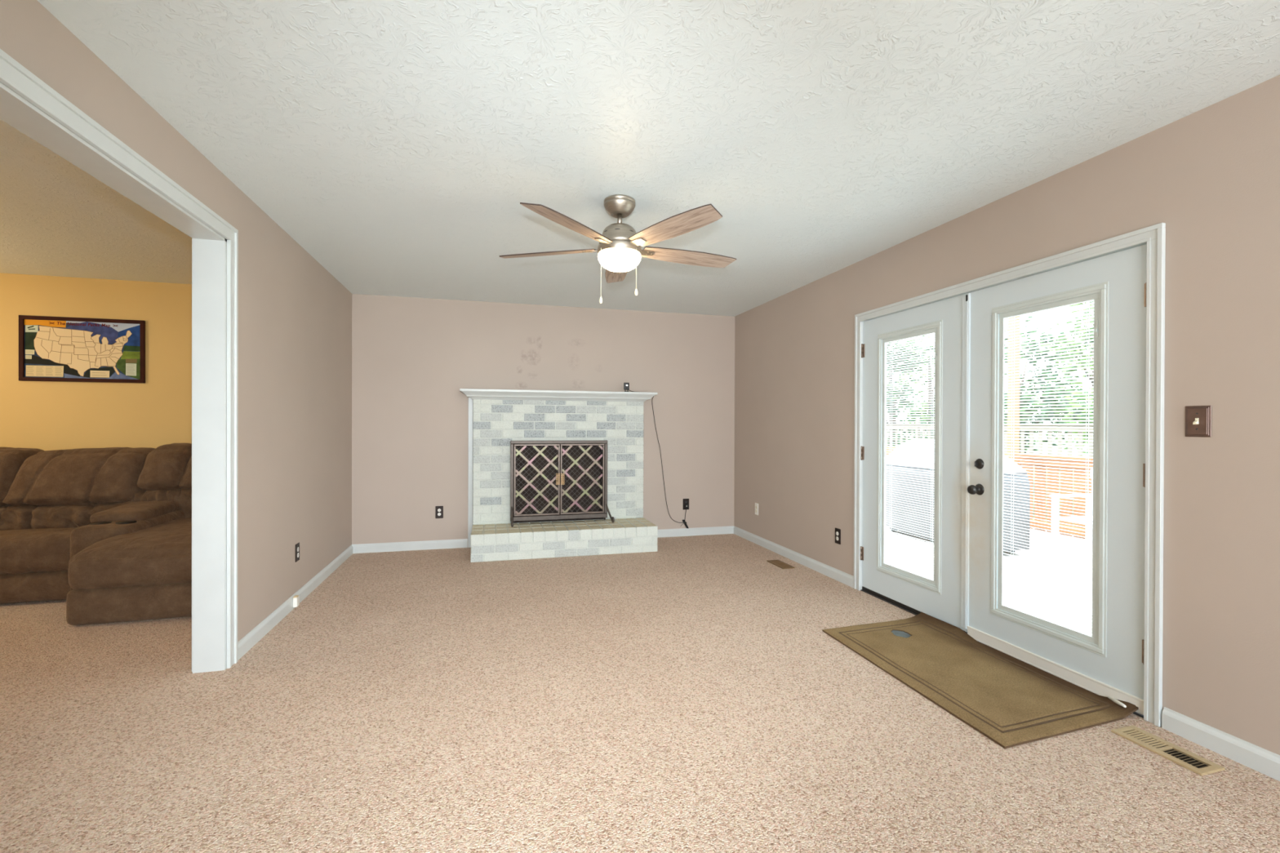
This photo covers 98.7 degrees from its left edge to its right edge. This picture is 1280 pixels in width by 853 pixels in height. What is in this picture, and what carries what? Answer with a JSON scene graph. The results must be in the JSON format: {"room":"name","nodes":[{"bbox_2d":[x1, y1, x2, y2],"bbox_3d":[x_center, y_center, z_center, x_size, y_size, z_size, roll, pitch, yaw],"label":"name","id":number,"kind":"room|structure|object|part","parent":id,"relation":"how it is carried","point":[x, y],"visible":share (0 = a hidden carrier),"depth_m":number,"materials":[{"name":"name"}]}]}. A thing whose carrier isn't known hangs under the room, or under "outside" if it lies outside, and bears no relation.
{"room":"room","nodes":[
{"label":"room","id":0,"kind":"room"},
{"bbox_2d":[0,0,351,641],"bbox_3d":[-1.709,-0.010,1.195,0.135,2.440,8.196,0,0,-15],"label":"wall","id":1,"kind":"structure","parent":0,"point":[295,414],"depth_m":3.26,"materials":[{"name":"beige paint"}]},
{"bbox_2d":[0,48,238,673],"bbox_3d":[-1.724,0.108,1.254,0.176,2.204,3.166,0,0,-15],"label":"trim","id":2,"kind":"structure","parent":1,"relation":"attached to","point":[215,258],"depth_m":2.69,"materials":[{"name":"white paint"}]},
{"bbox_2d":[237,544,352,660],"bbox_3d":[-1.639,1.168,1.211,0.014,0.084,8.182,0,0,-15],"label":"baseboard","id":3,"kind":"structure","parent":1,"relation":"attached to","point":[253,637],"depth_m":3.47,"materials":[{"name":"white paint"}]},
{"bbox_2d":[295,542,299,562],"bbox_3d":[-2.316,0.851,3.722,0.009,0.120,0.072,0,0,-15],"label":"wall outlet","id":4,"kind":"object","parent":1,"relation":"attached to","point":[297,545],"visible":1,"depth_m":3.71,"materials":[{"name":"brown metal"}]},
{"bbox_2d":[0,272,734,544],"bbox_3d":[-2.856,-0.028,5.212,8.393,2.440,0.160,0,0,-15],"label":"wall","id":5,"kind":"structure","parent":0,"point":[412,357],"depth_m":5.35,"materials":[{"name":"beige paint"}]},
{"bbox_2d":[18,315,145,382],"bbox_3d":[-4.679,-0.644,4.625,0.858,0.538,0.021,0,0,-15],"label":"framed map","id":6,"kind":"object","parent":5,"relation":"attached to","point":[51,348],"visible":1,"depth_m":4.62,"materials":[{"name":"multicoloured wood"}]},
{"bbox_2d":[435,506,443,518],"bbox_3d":[-1.960,0.837,5.370,0.072,0.120,0.009,0,0,-15],"label":"wall outlet","id":7,"kind":"object","parent":5,"relation":"attached to","point":[438,509],"visible":1,"depth_m":5.37,"materials":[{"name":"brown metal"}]},
{"bbox_2d":[351,525,733,553],"bbox_3d":[-0.825,1.156,5.674,3.905,0.084,0.014,0,0,-15],"label":"baseboard","id":8,"kind":"structure","parent":5,"relation":"attached to","point":[462,543],"depth_m":5.37,"materials":[{"name":"white paint"}]},
{"bbox_2d":[683,498,688,509],"bbox_3d":[0.506,0.852,6.033,0.072,0.120,0.009,0,0,-15],"label":"wall outlet","id":9,"kind":"object","parent":5,"relation":"attached to","point":[686,501],"visible":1,"depth_m":6.03,"materials":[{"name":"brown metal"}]},
{"bbox_2d":[0,533,1279,852],"bbox_3d":[-1.809,1.270,1.173,8.323,0.120,8.196,0,0,-15],"label":"floor","id":10,"kind":"structure","parent":0,"point":[691,695],"depth_m":2.13,"materials":[{"name":"beige carpet"}]},
{"bbox_2d":[0,443,191,625],"bbox_3d":[-4.149,0.666,3.893,3.120,1.052,1.660,0,0,-15],"label":"sectional sofa","id":11,"kind":"object","parent":10,"relation":"on","point":[106,532],"visible":0.59,"depth_m":3.72,"materials":[{"name":"brown fabric"}]},
{"bbox_2d":[0,504,9,526],"bbox_3d":[-5.227,0.701,4.091,1.063,0.287,0.441,0,0,-15],"label":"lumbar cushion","id":12,"kind":"object","parent":11,"relation":"on","point":[4,508],"depth_m":4.08,"materials":[{"name":"brown fabric"}]},
{"bbox_2d":[0,447,43,506],"bbox_3d":[-5.232,0.379,4.136,1.021,0.466,0.482,0,0,-15],"label":"cushion","id":13,"kind":"object","parent":11,"relation":"on","point":[11,459],"depth_m":4.13,"materials":[{"name":"brown fabric"}]},
{"bbox_3d":[-4.305,1.080,3.921,0.936,0.218,0.634,0,0,-15],"label":"footrest panel","id":14,"kind":"part","parent":11,"relation":"part of","materials":[{"name":"brown fabric"}]},
{"bbox_2d":[0,527,75,574],"bbox_3d":[-4.309,0.863,3.956,0.954,0.280,0.742,0,0,-15],"label":"seat cushion","id":15,"kind":"object","parent":11,"relation":"on","point":[23,550],"depth_m":3.68,"materials":[{"name":"brown fabric"}]},
{"bbox_2d":[0,500,131,530],"bbox_3d":[-4.369,0.705,4.328,0.904,0.279,0.445,0,0,-15],"label":"lumbar cushion","id":16,"kind":"object","parent":11,"relation":"on","point":[14,514],"depth_m":4.13,"materials":[{"name":"brown fabric"}]},
{"bbox_2d":[2,447,155,505],"bbox_3d":[-4.375,0.389,4.368,0.842,0.440,0.483,0,0,-15],"label":"cushion","id":17,"kind":"object","parent":11,"relation":"on","point":[107,476],"depth_m":4.19,"materials":[{"name":"brown fabric"}]},
{"bbox_2d":[67,518,191,590],"bbox_3d":[-3.079,0.854,3.931,1.025,0.310,1.175,0,0,-15],"label":"cushion","id":18,"kind":"object","parent":11,"relation":"on","point":[156,553],"depth_m":3.38,"materials":[{"name":"brown fabric"}]},
{"bbox_2d":[131,487,182,511],"bbox_3d":[-3.839,0.663,4.467,0.373,0.382,0.464,0,0,-15],"label":"lumbar cushion","id":19,"kind":"object","parent":11,"relation":"on","point":[172,495],"depth_m":4.32,"materials":[{"name":"brown fabric"}]},
{"bbox_2d":[137,443,191,490],"bbox_3d":[-3.839,0.329,4.512,0.321,0.380,0.476,0,0,-15],"label":"cushion","id":20,"kind":"object","parent":11,"relation":"on","point":[164,468],"depth_m":4.35,"materials":[{"name":"brown fabric"}]},
{"bbox_2d":[177,488,191,518],"bbox_3d":[-3.255,0.661,4.624,1.012,0.380,0.439,0,0,-15],"label":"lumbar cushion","id":21,"kind":"object","parent":11,"relation":"on","point":[184,495],"depth_m":4.37,"materials":[{"name":"brown fabric"}]},
{"bbox_2d":[178,456,191,488],"bbox_3d":[-3.259,0.331,4.661,0.958,0.382,0.485,0,0,-15],"label":"cushion","id":22,"kind":"object","parent":11,"relation":"on","point":[184,462],"depth_m":4.39,"materials":[{"name":"brown fabric"}]},
{"bbox_2d":[293,595,299,607],"bbox_3d":[-2.272,1.154,3.633,0.026,0.068,0.048,0,0,-15],"label":"baseboard block","id":23,"kind":"object","parent":10,"relation":"on","point":[295,598],"visible":1,"depth_m":3.61,"materials":[{"name":"white plastic"}]},
{"bbox_2d":[459,388,657,562],"bbox_3d":[-0.743,0.422,5.369,1.944,1.554,0.637,0,0,-15],"label":"fireplace","id":24,"kind":"object","parent":10,"relation":"on","point":[500,416],"visible":0.89,"depth_m":5.44,"materials":[{"name":"brick"}]},
{"bbox_3d":[-1.675,0.456,5.436,0.044,1.480,0.022,0,0,-15],"label":"trim","id":25,"kind":"part","parent":24,"relation":"part of","materials":[{"name":"white paint"}]},
{"bbox_2d":[510,440,614,527],"bbox_3d":[-0.760,0.547,5.403,1.000,0.815,0.208,0,0,-15],"label":"fireplace screen","id":26,"kind":"object","parent":24,"relation":"on","point":[595,514],"visible":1,"depth_m":5.42,"materials":[{"name":"brown metal"}]},
{"bbox_3d":[-1.006,0.520,5.375,0.441,0.696,0.023,0,0,-15],"label":"screen door","id":27,"kind":"part","parent":26,"relation":"part of","materials":[{"name":"brown metal"}]},
{"bbox_3d":[-0.808,0.518,5.411,0.037,0.114,0.013,0,0,-15],"label":"handle","id":28,"kind":"part","parent":26,"relation":"part of","materials":[{"name":"gold metal"}]},
{"bbox_3d":[-0.763,0.518,5.423,0.037,0.114,0.013,0,0,-15],"label":"handle","id":29,"kind":"part","parent":26,"relation":"part of","materials":[{"name":"gold metal"}]},
{"bbox_3d":[-0.574,0.521,5.491,0.441,0.696,0.023,0,0,-15],"label":"screen door","id":30,"kind":"part","parent":26,"relation":"part of","materials":[{"name":"brown metal"}]},
{"bbox_2d":[623,382,629,391],"bbox_3d":[-0.138,-0.401,5.617,0.054,0.094,0.040,0,0,-15],"label":"security camera","id":31,"kind":"object","parent":24,"relation":"on","point":[626,385],"visible":1,"depth_m":5.60,"materials":[{"name":"black plastic"}]},
{"bbox_2d":[628,389,688,528],"bbox_3d":[0.179,0.367,5.878,0.767,1.498,0.134,0,0,-29],"label":"power cord","id":32,"kind":"object","parent":24,"relation":"hanging from","point":[686,506],"visible":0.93,"depth_m":5.96,"materials":[{"name":"black plastic"}]},
{"bbox_2d":[766,560,795,568],"bbox_3d":[1.227,1.203,4.804,0.120,0.009,0.277,0,0,-15],"label":"floor vent","id":33,"kind":"object","parent":10,"relation":"in","point":[778,563],"visible":1,"depth_m":4.78,"materials":[{"name":"brown metal"}]},
{"bbox_2d":[822,612,1138,748],"bbox_3d":[1.580,1.197,2.778,0.803,0.045,1.250,0,0,-15],"label":"door mat","id":34,"kind":"object","parent":10,"relation":"on","point":[1009,700],"visible":1,"depth_m":2.58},
{"bbox_2d":[860,589,1143,718],"bbox_3d":[1.951,1.228,3.198,0.170,0.036,1.842,0,0,-15],"label":"threshold","id":35,"kind":"object","parent":10,"relation":"on","point":[1134,713],"visible":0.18,"depth_m":3.68,"materials":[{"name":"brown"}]},
{"bbox_2d":[1111,725,1225,776],"bbox_3d":[1.978,1.215,2.073,0.127,0.009,0.290,0,0,-15],"label":"floor vent","id":36,"kind":"object","parent":10,"relation":"in","point":[1140,737],"visible":1,"depth_m":2.06,"materials":[{"name":"beige metal"}]},
{"bbox_2d":[0,0,1279,316],"bbox_3d":[-1.822,-1.310,1.190,8.493,0.160,8.456,0,0,-15],"label":"ceiling","id":37,"kind":"structure","parent":0,"point":[400,144],"depth_m":2.19,"materials":[{"name":"white paint"}]},
{"bbox_2d":[499,194,736,303],"bbox_3d":[-0.076,-0.942,3.018,1.343,0.578,1.356,0,0,-15],"label":"ceiling fan","id":38,"kind":"object","parent":37,"relation":"hanging from","point":[620,251],"visible":1,"depth_m":2.91,"materials":[{"name":"brown wood"}]},
{"bbox_3d":[-0.523,-0.972,3.094,0.577,0.006,0.143,0,13,14],"label":"fan blade","id":39,"kind":"part","parent":38,"relation":"part of","materials":[{"name":"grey wood"}]},
{"bbox_3d":[-0.333,-0.970,2.634,0.143,0.006,0.577,15,8,31],"label":"fan blade","id":40,"kind":"part","parent":38,"relation":"part of","materials":[{"name":"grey wood"}]},
{"bbox_3d":[-0.207,-0.817,2.923,0.004,0.268,0.004,0,0,-15],"label":"pull chain","id":41,"kind":"part","parent":38,"relation":"part of","materials":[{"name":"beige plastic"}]},
{"bbox_3d":[-0.144,-0.972,3.417,0.143,0.006,0.577,-12,1,-4],"label":"fan blade","id":42,"kind":"part","parent":38,"relation":"part of","materials":[{"name":"brown wood"}]},
{"bbox_3d":[-0.112,-0.892,2.995,0.236,0.088,0.236,0,0,-15],"label":"lamp shade","id":43,"kind":"part","parent":38,"relation":"part of","materials":[{"name":"white glass"}]},
{"bbox_3d":[-0.019,-0.838,2.922,0.004,0.225,0.004,0,0,-15],"label":"pull chain","id":44,"kind":"part","parent":38,"relation":"part of","materials":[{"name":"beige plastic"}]},
{"bbox_3d":[0.163,-0.969,2.672,0.143,0.006,0.577,16,-10,-39],"label":"fan blade","id":45,"kind":"part","parent":38,"relation":"part of","materials":[{"name":"brown wood"}]},
{"bbox_3d":[0.280,-0.970,3.156,0.577,0.006,0.143,0,-12,-22],"label":"fan blade","id":46,"kind":"part","parent":38,"relation":"part of","materials":[{"name":"brown wood"}]},
{"bbox_2d":[884,333,934,580],"bbox_3d":[1.787,0.192,3.635,0.018,1.596,0.494,0,0,-15],"label":"mini blind","id":47,"kind":"object","parent":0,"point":[889,567],"depth_m":3.65,"materials":[{"name":"white plastic"}]},
{"bbox_2d":[733,75,1279,755],"bbox_3d":[2.205,0.000,2.248,0.160,2.440,8.196,0,0,-15],"label":"wall","id":48,"kind":"structure","parent":0,"point":[1211,174],"depth_m":2.18,"materials":[{"name":"beige paint"}]},
{"bbox_2d":[755,502,758,515],"bbox_3d":[1.198,0.849,5.656,0.009,0.120,0.072,0,0,-15],"label":"wall outlet","id":49,"kind":"object","parent":48,"relation":"attached to","point":[756,504],"visible":1,"depth_m":5.65,"materials":[{"name":"white plastic"}]},
{"bbox_2d":[835,528,840,544],"bbox_3d":[1.555,0.863,4.328,0.009,0.120,0.072,0,0,-15],"label":"wall outlet","id":50,"kind":"object","parent":48,"relation":"attached to","point":[837,531],"visible":1,"depth_m":4.32,"materials":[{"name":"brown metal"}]},
{"bbox_2d":[860,293,970,633],"bbox_3d":[1.780,0.220,3.613,0.061,1.979,0.947,0,0,-15],"label":"door","id":51,"kind":"structure","parent":48,"relation":"in","point":[945,597],"depth_m":3.48,"materials":[{"name":"white paint"}]},
{"bbox_3d":[1.763,0.186,3.628,0.018,1.674,0.582,0,0,-15],"label":"lite frame","id":52,"kind":"part","parent":51,"relation":"part of","materials":[{"name":"white plastic"}]},
{"bbox_2d":[733,526,1279,781],"bbox_3d":[2.118,1.177,2.222,0.014,0.084,8.182,0,0,-15],"label":"baseboard","id":53,"kind":"structure","parent":48,"relation":"attached to","point":[1261,760],"depth_m":2.11,"materials":[{"name":"white paint"}]},
{"bbox_2d":[853,222,1165,727],"bbox_3d":[1.940,0.194,3.192,0.179,2.044,1.952,0,0,-15],"label":"trim","id":54,"kind":"structure","parent":48,"relation":"attached to","point":[1154,236],"depth_m":2.27,"materials":[{"name":"white paint"}]},
{"bbox_2d":[966,244,1146,715],"bbox_3d":[1.992,0.221,2.721,0.116,1.973,0.902,0,0,-15],"label":"door","id":55,"kind":"structure","parent":48,"relation":"in","point":[1108,663],"depth_m":2.59,"materials":[{"name":"white paint"}]},
{"bbox_3d":[1.876,0.354,3.082,0.068,0.064,0.064,0,0,-15],"label":"knob","id":56,"kind":"part","parent":55,"relation":"part of","materials":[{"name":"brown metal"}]},
{"bbox_3d":[2.004,0.190,2.732,0.018,1.674,0.591,0,0,-15],"label":"lite frame","id":57,"kind":"part","parent":55,"relation":"part of","materials":[{"name":"white plastic"}]},
{"bbox_2d":[1185,405,1211,436],"bbox_3d":[2.145,-0.020,2.120,0.022,0.120,0.081,0,0,-15],"label":"light switch","id":58,"kind":"object","parent":48,"relation":"attached to","point":[1197,418],"visible":1,"depth_m":2.12,"materials":[{"name":"brown metal"}]},
{"bbox_2d":[1002,299,1093,635],"bbox_3d":[2.029,0.196,2.738,0.018,1.596,0.503,0,0,-15],"label":"mini blind","id":59,"kind":"object","parent":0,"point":[1064,303],"depth_m":2.73,"materials":[{"name":"white plastic"}]},
{"label":"outside","id":60,"kind":"structure","parent":0,"visible":0},
{"bbox_2d":[887,437,1088,526],"bbox_3d":[37.000,2.406,41.033,87.207,0.200,120.000,0,0,-15],"label":"lawn","id":61,"kind":"structure","parent":60,"point":[1046,444],"depth_m":47.93,"materials":[{"name":"green plant"}]},
{"bbox_2d":[886,336,934,446],"bbox_3d":[8.887,-0.609,19.934,3.598,5.791,3.543,0,0,-15],"label":"tree","id":62,"kind":"object","parent":61,"relation":"on","point":[917,336],"visible":0.21,"depth_m":19.50,"materials":[{"name":"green plant"}]},
{"bbox_2d":[892,335,934,438],"bbox_3d":[13.124,-1.436,25.284,3.881,7.435,3.544,0,0,37],"label":"tree","id":63,"kind":"object","parent":61,"relation":"on","point":[922,335],"visible":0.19,"depth_m":25.30,"materials":[{"name":"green plant"}]},
{"bbox_2d":[885,417,1093,471],"bbox_3d":[7.246,1.040,13.086,0.150,2.520,12.500,0,0,-15],"label":"railing","id":64,"kind":"object","parent":61,"relation":"on","point":[1020,425],"visible":0.09,"depth_m":10.85,"materials":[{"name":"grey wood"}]},
{"bbox_3d":[7.025,1.037,13.907,0.120,2.520,0.117,0,0,-15],"label":"post","id":65,"kind":"part","parent":64,"relation":"part of","materials":[{"name":"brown wood"}]},
{"bbox_3d":[7.250,0.010,13.083,0.150,0.140,12.500,0,0,-15],"label":"rail","id":66,"kind":"part","parent":64,"relation":"part of","materials":[{"name":"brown wood"}]},
{"bbox_2d":[1003,319,1038,450],"bbox_3d":[13.197,-0.963,21.476,3.271,6.517,3.284,0,0,-15],"label":"tree","id":67,"kind":"object","parent":61,"relation":"on","point":[1006,319],"visible":0.02,"depth_m":20.69,"materials":[{"name":"green plant"}]},
{"bbox_2d":[1003,314,1093,453],"bbox_3d":[10.980,-0.406,15.771,3.387,5.427,3.577,0,0,-15],"label":"tree","id":68,"kind":"object","parent":61,"relation":"on","point":[1061,393],"visible":0.2,"depth_m":14.85,"materials":[{"name":"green plant"}]},
{"bbox_2d":[1032,301,1093,448],"bbox_3d":[14.600,-1.058,17.526,3.581,6.743,3.704,0,0,39],"label":"tree","id":69,"kind":"object","parent":61,"relation":"on","point":[1086,375],"visible":0.04,"depth_m":18.00,"materials":[{"name":"green plant"}]},
{"bbox_2d":[1038,300,1093,453],"bbox_3d":[10.893,-0.954,12.111,3.369,6.545,3.838,0,0,38],"label":"tree","id":70,"kind":"object","parent":61,"relation":"on","point":[1092,365],"visible":0.07,"depth_m":12.02,"materials":[{"name":"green plant"}]},
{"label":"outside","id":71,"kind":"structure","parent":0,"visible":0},
{"bbox_2d":[885,527,1092,636],"bbox_3d":[3.235,1.348,6.831,4.198,0.040,13.500,0,0,-15],"label":"deck","id":72,"kind":"object","parent":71,"point":[886,529],"visible":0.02,"depth_m":5.04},
{"bbox_2d":[885,439,1030,553],"bbox_3d":[3.556,0.743,6.360,0.592,1.175,1.536,0,0,-15],"label":"covered grill","id":73,"kind":"object","parent":72,"relation":"on","point":[1006,463],"visible":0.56,"depth_m":6.35,"materials":[{"name":"grey plastic"}]},
{"bbox_2d":[885,439,1026,473],"bbox_3d":[3.558,0.315,6.359,0.574,0.320,1.524,0,0,-15],"label":"hood","id":74,"kind":"object","parent":73,"relation":"attached to","point":[1007,463],"depth_m":6.47,"materials":[{"name":"white"}]},
{"bbox_2d":[885,445,1093,538],"bbox_3d":[4.452,1.322,8.919,0.150,1.965,9.700,0,0,-15],"label":"deck railing","id":75,"kind":"object","parent":72,"relation":"attached to","point":[1028,455],"visible":0.03,"depth_m":6.68,"materials":[{"name":"orange wood"}]},
{"bbox_3d":[4.456,0.410,8.916,0.150,0.140,9.700,0,0,-15],"label":"rail","id":76,"kind":"part","parent":75,"relation":"part of","materials":[{"name":"orange wood"}]},
{"bbox_3d":[4.453,1.220,8.918,0.040,0.090,9.700,0,0,-15],"label":"rail","id":77,"kind":"part","parent":75,"relation":"part of","materials":[{"name":"orange wood"}]},
{"bbox_2d":[1007,315,1020,465],"bbox_3d":[4.755,-0.328,7.000,0.100,3.320,0.090,0,0,-15],"label":"porch post","id":78,"kind":"object","parent":72,"relation":"on","point":[1008,431],"visible":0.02,"depth_m":6.96,"materials":[{"name":"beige wood"}]},
{"bbox_2d":[1048,469,1093,554],"bbox_3d":[4.662,0.897,5.566,0.580,0.880,0.620,0,0,-15],"label":"patio chair","id":79,"kind":"object","parent":72,"relation":"on","point":[1091,473],"visible":0.14,"depth_m":5.77,"materials":[{"name":"white plastic"}]},
{"bbox_3d":[4.353,1.035,5.769,0.050,0.600,0.050,0,0,-15],"label":"leg","id":80,"kind":"part","parent":79,"relation":"part of","materials":[{"name":"white plastic"}]},
{"bbox_3d":[4.591,0.733,5.831,0.580,0.025,0.070,0,0,-15],"label":"armrest","id":81,"kind":"part","parent":79,"relation":"part of","materials":[{"name":"white plastic"}]},
{"bbox_3d":[4.649,0.964,5.563,0.495,0.025,0.540,0,0,-15],"label":"seat","id":82,"kind":"part","parent":79,"relation":"part of","materials":[{"name":"white plastic"}]},
{"bbox_3d":[4.817,1.036,5.893,0.050,0.600,0.050,0,0,-15],"label":"leg","id":83,"kind":"part","parent":79,"relation":"part of","materials":[{"name":"white plastic"}]},
{"bbox_3d":[4.897,0.707,5.628,0.035,0.500,0.540,0,0,-15],"label":"backrest","id":84,"kind":"part","parent":79,"relation":"part of","materials":[{"name":"white plastic"}]}
]}

